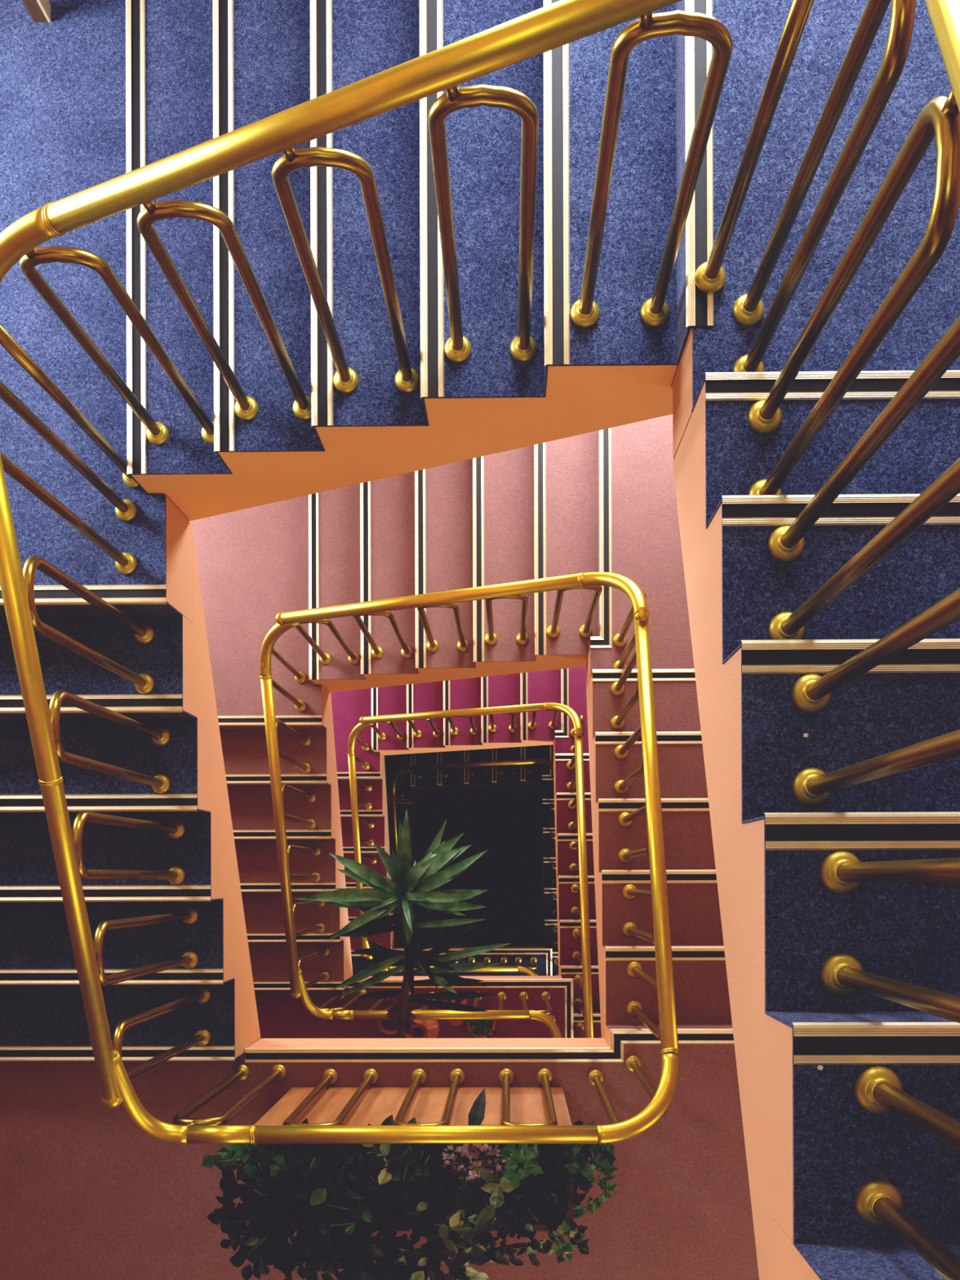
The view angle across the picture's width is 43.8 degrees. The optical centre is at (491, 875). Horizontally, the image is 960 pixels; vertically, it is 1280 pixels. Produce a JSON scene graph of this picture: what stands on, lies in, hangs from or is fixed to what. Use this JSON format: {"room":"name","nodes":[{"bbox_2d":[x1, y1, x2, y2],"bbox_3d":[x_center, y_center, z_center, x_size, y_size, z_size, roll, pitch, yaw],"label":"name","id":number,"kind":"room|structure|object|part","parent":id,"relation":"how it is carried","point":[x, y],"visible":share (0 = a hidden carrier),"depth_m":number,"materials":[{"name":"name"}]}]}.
{"room":"stairwell","nodes":[
{"label":"stairwell","id":0,"kind":"room"},
{"bbox_2d":[394,783,543,946],"bbox_3d":[-0.115,0.162,13.757,4.840,0.189,5.870,0,90,1],"label":"floor","id":1,"kind":"structure","parent":0,"point":[505,820],"depth_m":13.66,"materials":[{"name":"carpet"}]},
{"bbox_2d":[386,789,418,936],"bbox_3d":[-1.641,-0.193,13.202,1.598,0.959,1.770,0,90,1],"label":"flight","id":2,"kind":"object","parent":1,"relation":"on","point":[411,808],"visible":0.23,"depth_m":12.95,"materials":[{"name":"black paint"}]},
{"bbox_2d":[390,758,558,975],"bbox_3d":[-0.157,0.134,11.518,1.701,3.946,2.422,0,90,1],"label":"stair railing","id":3,"kind":"object","parent":2,"relation":"on","point":[403,769],"visible":0.52,"depth_m":11.53,"materials":[{"name":"gold metal"}]},
{"bbox_3d":[-0.968,-0.105,12.179,0.051,0.758,1.467,0,90,1],"label":"handrail","id":4,"kind":"part","parent":3,"relation":"part of","materials":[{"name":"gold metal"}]},
{"bbox_3d":[-0.233,-1.046,11.283,1.293,0.678,0.051,0,90,1],"label":"handrail","id":5,"kind":"part","parent":3,"relation":"part of","materials":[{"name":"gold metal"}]},
{"bbox_3d":[2.145,0.142,5.834,0.100,15.571,5.670,0,90,1],"label":"wall","id":6,"kind":"structure","parent":0,"visible":0},
{"bbox_2d":[541,798,558,975],"bbox_3d":[1.328,0.413,11.218,1.678,1.556,2.326,0,90,1],"label":"flight","id":7,"kind":"object","parent":6,"relation":"attached to","point":[549,904],"visible":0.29,"depth_m":11.24,"materials":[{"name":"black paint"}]},
{"bbox_2d":[553,753,601,1038],"bbox_3d":[1.284,0.302,8.041,1.676,1.545,2.329,0,90,1],"label":"flight","id":8,"kind":"object","parent":6,"relation":"attached to","point":[568,967],"visible":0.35,"depth_m":7.91,"materials":[{"name":"red carpet"}]},
{"bbox_2d":[586,668,732,1038],"bbox_3d":[1.257,-0.011,4.966,1.643,1.252,1.768,0,90,1],"label":"flight","id":9,"kind":"object","parent":6,"relation":"attached to","point":[702,1000],"visible":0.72,"depth_m":4.83,"materials":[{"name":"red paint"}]},
{"bbox_2d":[673,369,959,1279],"bbox_3d":[1.216,-0.082,2.003,1.643,1.266,1.700,0,90,1],"label":"flight","id":10,"kind":"object","parent":6,"relation":"attached to","point":[811,1146],"visible":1,"depth_m":1.86,"materials":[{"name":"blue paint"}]},
{"bbox_2d":[817,1064,823,1070],"bbox_3d":[0.423,0.247,1.536,0.007,0.003,0.006,9,90,1],"label":"paper scrap","id":11,"kind":"object","parent":10,"relation":"on","point":[820,1067],"visible":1,"depth_m":1.53,"materials":[{"name":"white paper"}]},
{"bbox_3d":[-0.234,-2.735,5.872,4.840,15.571,0.100,0,90,1],"label":"wall","id":12,"kind":"structure","parent":0,"visible":0},
{"bbox_2d":[0,0,192,622],"bbox_3d":[-1.750,-1.723,3.529,1.659,0.294,1.915,0,90,1],"label":"stair landing","id":13,"kind":"structure","parent":12,"relation":"attached to","point":[63,79],"depth_m":3.38,"materials":[{"name":"blue carpet"}]},
{"bbox_2d":[22,0,50,22],"bbox_3d":[-1.478,-2.526,3.037,0.520,0.690,0.250,0,90,1],"label":"side table","id":14,"kind":"object","parent":13,"relation":"on","point":[39,11],"visible":1,"depth_m":3.34,"materials":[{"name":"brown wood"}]},
{"bbox_2d":[189,494,329,730],"bbox_3d":[-1.719,-1.734,6.471,1.638,0.294,1.884,0,90,1],"label":"stair landing","id":15,"kind":"structure","parent":12,"relation":"attached to","point":[253,562],"depth_m":6.32,"materials":[{"name":"pink paint"}]},
{"bbox_2d":[330,688,383,780],"bbox_3d":[-1.691,-1.720,9.667,1.605,0.294,1.900,0,90,1],"label":"stair landing","id":16,"kind":"structure","parent":12,"relation":"attached to","point":[348,706],"depth_m":9.52,"materials":[{"name":"pink carpet"}]},
{"bbox_2d":[384,753,413,804],"bbox_3d":[-1.650,-1.712,12.859,1.600,0.294,1.907,0,90,1],"label":"stair landing","id":17,"kind":"structure","parent":12,"relation":"attached to","point":[393,763],"depth_m":12.70,"materials":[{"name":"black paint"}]},
{"bbox_2d":[125,0,689,521],"bbox_3d":[-0.150,-1.884,3.015,1.676,1.266,1.604,0,90,1],"label":"flight","id":18,"kind":"object","parent":12,"relation":"attached to","point":[197,72],"visible":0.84,"depth_m":2.87,"materials":[{"name":"carpet"}]},
{"bbox_2d":[308,430,599,692],"bbox_3d":[-0.073,-1.847,5.964,1.750,1.252,1.669,0,90,1],"label":"flight","id":19,"kind":"object","parent":12,"relation":"attached to","point":[528,513],"visible":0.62,"depth_m":5.82,"materials":[{"name":"paint"}]},
{"bbox_2d":[371,669,561,755],"bbox_3d":[-0.060,-1.831,9.173,1.778,1.228,1.690,0,90,1],"label":"flight","id":20,"kind":"object","parent":12,"relation":"attached to","point":[539,686],"visible":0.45,"depth_m":9.03,"materials":[{"name":"paint"}]},
{"bbox_2d":[410,745,549,789],"bbox_3d":[0.016,-1.805,12.360,1.752,1.236,1.733,0,90,1],"label":"flight","id":21,"kind":"object","parent":12,"relation":"attached to","point":[507,778],"visible":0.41,"depth_m":12.21,"materials":[{"name":"paint"}]},
{"bbox_2d":[541,744,554,800],"bbox_3d":[1.331,-1.712,11.857,1.676,0.294,1.930,0,90,1],"label":"stair landing","id":22,"kind":"structure","parent":12,"relation":"attached to","point":[547,780],"depth_m":11.72,"materials":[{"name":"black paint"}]},
{"bbox_2d":[553,666,588,759],"bbox_3d":[1.288,-1.770,8.674,1.673,0.294,1.823,0,90,1],"label":"stair landing","id":23,"kind":"structure","parent":12,"relation":"attached to","point":[573,680],"depth_m":8.54,"materials":[{"name":"pink paint"}]},
{"bbox_2d":[586,413,694,686],"bbox_3d":[1.260,-1.789,5.453,1.640,0.294,1.794,0,90,1],"label":"stair landing","id":24,"kind":"structure","parent":12,"relation":"attached to","point":[640,539],"depth_m":5.32,"materials":[{"name":"pink paint"}]},
{"bbox_2d":[671,0,959,459],"bbox_3d":[1.212,-1.810,2.497,1.653,0.294,1.762,0,90,1],"label":"stair landing","id":25,"kind":"structure","parent":12,"relation":"attached to","point":[715,340],"depth_m":2.36,"materials":[{"name":"blue carpet"}]},
{"bbox_3d":[-2.594,0.157,5.900,0.100,15.571,5.670,0,90,1],"label":"wall","id":26,"kind":"structure","parent":0,"visible":0},
{"bbox_2d":[0,531,260,1061],"bbox_3d":[-1.738,-0.207,4.025,1.659,1.266,1.724,0,90,1],"label":"flight","id":27,"kind":"object","parent":26,"relation":"attached to","point":[42,1015],"visible":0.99,"depth_m":3.87,"materials":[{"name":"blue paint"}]},
{"bbox_2d":[218,692,352,990],"bbox_3d":[-1.708,-0.212,6.960,1.638,1.252,1.800,0,90,1],"label":"flight","id":28,"kind":"object","parent":26,"relation":"attached to","point":[244,748],"visible":0.34,"depth_m":6.80,"materials":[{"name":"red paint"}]},
{"bbox_2d":[337,755,395,955],"bbox_3d":[-1.680,-0.199,10.145,1.605,1.228,1.795,0,90,1],"label":"flight","id":29,"kind":"object","parent":26,"relation":"attached to","point":[377,796],"visible":0.12,"depth_m":9.83,"materials":[{"name":"pink paint"}]},
{"bbox_3d":[-0.216,3.035,5.862,4.840,15.571,0.100,0,90,1],"label":"wall","id":30,"kind":"structure","parent":0,"visible":0},
{"bbox_2d":[0,1022,759,1279],"bbox_3d":[-0.239,1.770,4.492,4.632,0.294,2.417,0,90,1],"label":"stair landing","id":31,"kind":"structure","parent":30,"relation":"attached to","point":[86,1194],"depth_m":4.36,"materials":[{"name":"red carpet"}]},
{"bbox_2d":[249,1086,573,1231],"bbox_3d":[-0.239,0.926,3.994,0.988,0.711,0.318,0,90,1],"label":"planter box","id":32,"kind":"object","parent":31,"relation":"on","point":[527,1104],"visible":0.33,"depth_m":3.92,"materials":[{"name":"orange wood"}]},
{"bbox_2d":[200,1143,286,1177],"bbox_3d":[-0.730,0.841,3.594,0.291,0.077,0.143,0,90,1],"label":"ivy","id":33,"kind":"object","parent":32,"relation":"in","point":[226,1160],"visible":0.86,"depth_m":3.59,"materials":[{"name":"green plant"}]},
{"bbox_3d":[-0.756,0.846,3.601,0.142,0.064,0.079,0,90,1],"label":"stem","id":34,"kind":"part","parent":33,"relation":"part of","materials":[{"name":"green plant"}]},
{"bbox_2d":[207,1117,376,1279],"bbox_3d":[-0.598,1.017,3.639,0.538,0.202,0.547,0,90,1],"label":"leafy bush","id":35,"kind":"object","parent":32,"relation":"in","point":[269,1245],"visible":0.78,"depth_m":3.60,"materials":[{"name":"green plant"}]},
{"bbox_3d":[-0.584,1.012,3.639,0.385,0.163,0.365,25,90,1],"label":"stem","id":36,"kind":"part","parent":35,"relation":"part of","materials":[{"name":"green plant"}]},
{"bbox_2d":[296,1088,495,1279],"bbox_3d":[-0.273,1.016,3.697,0.627,0.380,0.696,0,90,1],"label":"trailing plant","id":37,"kind":"object","parent":32,"relation":"in","point":[411,1264],"visible":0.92,"depth_m":3.57,"materials":[{"name":"green plant"}]},
{"bbox_3d":[-0.326,1.001,3.616,0.438,0.149,0.393,-18,90,1],"label":"stem","id":38,"kind":"part","parent":37,"relation":"part of","materials":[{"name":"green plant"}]},
{"bbox_3d":[-0.240,0.780,3.997,0.982,0.705,0.020,0,90,1],"label":"panel","id":39,"kind":"part","parent":32,"relation":"part of","materials":[{"name":"orange wood"}]},
{"bbox_3d":[-0.239,1.072,3.997,0.982,0.705,0.020,0,90,1],"label":"panel","id":40,"kind":"part","parent":32,"relation":"part of","materials":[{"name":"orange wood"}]},
{"bbox_2d":[441,1143,511,1181],"bbox_3d":[-0.047,0.854,3.591,0.212,0.060,0.134,0,90,1],"label":"heather","id":41,"kind":"object","parent":32,"relation":"in","point":[489,1157],"visible":0.95,"depth_m":3.58,"materials":[{"name":"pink plant"}]},
{"bbox_3d":[-0.047,0.864,3.595,0.182,0.053,0.062,9,90,1],"label":"stem","id":42,"kind":"part","parent":41,"relation":"part of","materials":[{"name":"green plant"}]},
{"bbox_2d":[441,1149,524,1231],"bbox_3d":[-0.055,0.965,3.602,0.187,0.097,0.277,40,90,1],"label":"pothos","id":43,"kind":"object","parent":32,"relation":"in","point":[495,1185],"visible":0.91,"depth_m":3.58,"materials":[{"name":"green plant"}]},
{"bbox_3d":[-0.024,0.941,3.597,0.142,0.061,0.077,36,90,1],"label":"stem","id":44,"kind":"part","parent":43,"relation":"part of","materials":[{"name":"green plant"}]},
{"bbox_2d":[466,1208,547,1266],"bbox_3d":[0.034,1.110,3.652,0.277,0.110,0.192,0,90,1],"label":"fern","id":45,"kind":"object","parent":32,"relation":"in","point":[497,1255],"visible":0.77,"depth_m":3.63,"materials":[{"name":"green plant"}]},
{"bbox_3d":[-0.003,1.134,3.635,0.093,0.064,0.053,0,90,1],"label":"stem","id":46,"kind":"part","parent":45,"relation":"part of","materials":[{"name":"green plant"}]},
{"bbox_2d":[448,1143,586,1231],"bbox_3d":[0.073,0.940,3.642,0.435,0.115,0.330,0,90,1],"label":"leafy bush","id":47,"kind":"object","parent":32,"relation":"on","point":[545,1198],"visible":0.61,"depth_m":3.62,"materials":[{"name":"green plant"}]},
{"bbox_3d":[0.069,0.980,3.652,0.335,0.077,0.141,9,90,1],"label":"stem","id":48,"kind":"part","parent":47,"relation":"part of","materials":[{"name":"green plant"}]},
{"bbox_2d":[497,1143,543,1184],"bbox_3d":[0.084,0.857,3.578,0.129,0.075,0.120,-14,90,1],"label":"ivy","id":49,"kind":"object","parent":32,"relation":"in","point":[528,1155],"visible":1,"depth_m":3.57,"materials":[{"name":"green plant"}]},
{"bbox_3d":[0.093,0.849,3.584,0.079,0.050,0.040,0,90,1],"label":"stem","id":50,"kind":"part","parent":49,"relation":"part of","materials":[{"name":"green plant"}]},
{"bbox_2d":[539,1217,589,1263],"bbox_3d":[0.221,1.110,3.611,0.152,0.079,0.141,0,90,1],"label":"ivy","id":51,"kind":"object","parent":32,"relation":"in","point":[556,1234],"visible":1,"depth_m":3.60,"materials":[{"name":"green plant"}]},
{"bbox_3d":[0.245,1.110,3.613,0.052,0.074,0.090,23,90,1],"label":"stem","id":52,"kind":"part","parent":51,"relation":"part of","materials":[{"name":"green plant"}]},
{"bbox_2d":[555,1120,617,1218],"bbox_3d":[0.300,0.931,3.733,0.181,0.335,0.381,-9,90,1],"label":"ivy","id":53,"kind":"object","parent":32,"relation":"in","point":[603,1157],"visible":0.78,"depth_m":3.61,"materials":[{"name":"green plant"}]},
{"bbox_3d":[0.277,0.833,3.628,0.105,0.092,0.144,24,90,1],"label":"stem","id":54,"kind":"part","parent":53,"relation":"part of","materials":[{"name":"green plant"}]},
{"bbox_2d":[0,0,959,1279],"bbox_3d":[-0.266,-0.228,2.440,1.617,3.824,1.986,0,90,1],"label":"stair railing","id":55,"kind":"object","parent":31,"relation":"on","point":[878,1090],"visible":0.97,"depth_m":2.02,"materials":[{"name":"gold metal"}]},
{"bbox_3d":[-1.038,-0.185,2.829,0.051,0.866,1.598,0,90,1],"label":"handrail","id":56,"kind":"part","parent":55,"relation":"part of","materials":[{"name":"gold metal"}]},
{"bbox_3d":[-0.765,0.732,3.373,0.185,0.050,0.050,0,90,1],"label":"handrail","id":57,"kind":"part","parent":55,"relation":"part of","materials":[{"name":"gold metal"}]},
{"bbox_3d":[-0.244,-1.192,1.859,1.125,0.635,0.051,0,90,1],"label":"handrail","id":58,"kind":"part","parent":55,"relation":"part of","materials":[{"name":"gold metal"}]},
{"bbox_3d":[-0.188,0.731,3.365,0.970,0.050,0.050,0,90,1],"label":"handrail","id":59,"kind":"part","parent":55,"relation":"part of","materials":[{"name":"gold metal"}]},
{"bbox_3d":[0.486,-0.292,0.926,0.051,0.810,1.472,0,90,1],"label":"handrail","id":60,"kind":"part","parent":55,"relation":"part of","materials":[{"name":"gold metal"}]},
{"bbox_2d":[254,975,573,1039],"bbox_3d":[-0.198,1.808,7.420,4.632,0.294,2.350,0,90,1],"label":"stair landing","id":61,"kind":"structure","parent":30,"relation":"attached to","point":[280,1015],"depth_m":7.28,"materials":[{"name":"red carpet"}]},
{"bbox_2d":[377,1008,397,1035],"bbox_3d":[-0.602,0.873,7.195,0.160,0.176,0.160,0,90,1],"label":"terracotta pot","id":62,"kind":"object","parent":61,"relation":"on","point":[386,1027],"visible":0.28,"depth_m":7.19,"materials":[{"name":"orange ceramic"}]},
{"bbox_2d":[294,808,511,1038],"bbox_3d":[-0.366,0.463,6.381,0.976,1.800,1.526,-10,90,1],"label":"potted palm","id":63,"kind":"object","parent":61,"relation":"on","point":[411,887],"visible":0.83,"depth_m":5.73,"materials":[{"name":"plant"}]},
{"bbox_2d":[405,1008,439,1038],"bbox_3d":[-0.425,0.907,7.043,0.233,0.475,0.230,0,90,1],"label":"terracotta jug","id":64,"kind":"object","parent":61,"relation":"on","point":[424,1028],"visible":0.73,"depth_m":6.90,"materials":[{"name":"orange ceramic"}]},
{"bbox_3d":[-0.344,0.887,6.897,0.066,0.172,0.044,0,90,1],"label":"handle","id":65,"kind":"part","parent":64,"relation":"part of","materials":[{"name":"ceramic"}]},
{"bbox_2d":[436,999,466,1025],"bbox_3d":[-0.209,0.812,7.154,0.236,0.249,0.180,0,90,1],"label":"potted flower","id":66,"kind":"object","parent":61,"relation":"on","point":[455,1022],"visible":0.12,"depth_m":7.17,"materials":[{"name":"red ceramic"}]},
{"bbox_3d":[-0.209,0.837,7.222,0.130,0.112,0.130,0,90,1],"label":"pot","id":67,"kind":"part","parent":66,"relation":"part of","materials":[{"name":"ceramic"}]},
{"bbox_2d":[259,572,679,1055],"bbox_3d":[-0.223,0.097,5.388,1.659,3.784,2.499,0,90,1],"label":"stair railing","id":68,"kind":"object","parent":61,"relation":"on","point":[667,1033],"visible":0.93,"depth_m":4.98,"materials":[{"name":"gold metal"}]},
{"bbox_3d":[-1.017,-0.148,5.786,0.051,0.789,1.532,0,90,1],"label":"handrail","id":69,"kind":"part","parent":68,"relation":"part of","materials":[{"name":"gold metal"}]},
{"bbox_3d":[-0.787,0.737,6.302,0.100,0.050,0.050,0,90,1],"label":"handrail","id":70,"kind":"part","parent":68,"relation":"part of","materials":[{"name":"gold metal"}]},
{"bbox_3d":[-0.285,-1.122,4.868,1.289,0.687,0.051,0,90,1],"label":"handrail","id":71,"kind":"part","parent":68,"relation":"part of","materials":[{"name":"gold metal"}]},
{"bbox_3d":[-0.270,0.736,6.295,0.936,0.050,0.050,0,90,1],"label":"handrail","id":72,"kind":"part","parent":68,"relation":"part of","materials":[{"name":"gold metal"}]},
{"bbox_3d":[0.528,-0.212,3.880,0.051,0.781,1.491,0,90,1],"label":"handrail","id":73,"kind":"part","parent":68,"relation":"part of","materials":[{"name":"gold metal"}]},
{"bbox_2d":[462,1005,497,1038],"bbox_3d":[-0.073,0.884,7.184,0.237,0.185,0.243,0,90,1],"label":"spider plant","id":74,"kind":"object","parent":61,"relation":"on","point":[480,1028],"visible":0.74,"depth_m":7.13,"materials":[{"name":"green plant"}]},
{"bbox_3d":[-0.064,0.886,7.206,0.172,0.140,0.172,0,90,1],"label":"pot","id":75,"kind":"part","parent":74,"relation":"part of","materials":[{"name":"ceramic"}]},
{"bbox_2d":[351,946,552,976],"bbox_3d":[-0.154,1.813,10.592,4.632,0.294,2.350,0,90,1],"label":"stair landing","id":76,"kind":"structure","parent":30,"relation":"attached to","point":[544,955],"depth_m":10.45,"materials":[{"name":"carpet"}]},
{"bbox_2d":[347,702,593,1038],"bbox_3d":[-0.210,0.167,8.413,1.668,4.078,2.584,0,90,1],"label":"stair railing","id":77,"kind":"object","parent":76,"relation":"on","point":[577,731],"visible":0.8,"depth_m":8.02,"materials":[{"name":"gold metal"}]},
{"bbox_3d":[-1.006,-0.132,8.973,0.051,0.764,1.510,0,90,1],"label":"handrail","id":78,"kind":"part","parent":77,"relation":"part of","materials":[{"name":"gold metal"}]},
{"bbox_3d":[-0.777,0.742,9.474,0.100,0.050,0.050,0,90,1],"label":"handrail","id":79,"kind":"part","parent":77,"relation":"part of","materials":[{"name":"gold metal"}]},
{"bbox_3d":[-0.273,-1.095,8.076,1.289,0.662,0.051,0,90,1],"label":"handrail","id":80,"kind":"part","parent":77,"relation":"part of","materials":[{"name":"gold metal"}]},
{"bbox_3d":[-0.259,0.741,9.467,0.936,0.050,0.050,0,90,1],"label":"handrail","id":81,"kind":"part","parent":77,"relation":"part of","materials":[{"name":"gold metal"}]},
{"bbox_3d":[0.538,0.146,6.933,0.051,1.133,2.154,0,90,1],"label":"handrail","id":82,"kind":"part","parent":77,"relation":"part of","materials":[{"name":"gold metal"}]},
{"bbox_2d":[774,1219,820,1279],"bbox_3d":[-0.280,1.723,1.522,4.632,0.294,2.502,0,90,1],"label":"stair landing","id":83,"kind":"structure","parent":30,"relation":"attached to","point":[789,1264],"depth_m":1.58,"materials":[{"name":"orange paint"}]}
]}

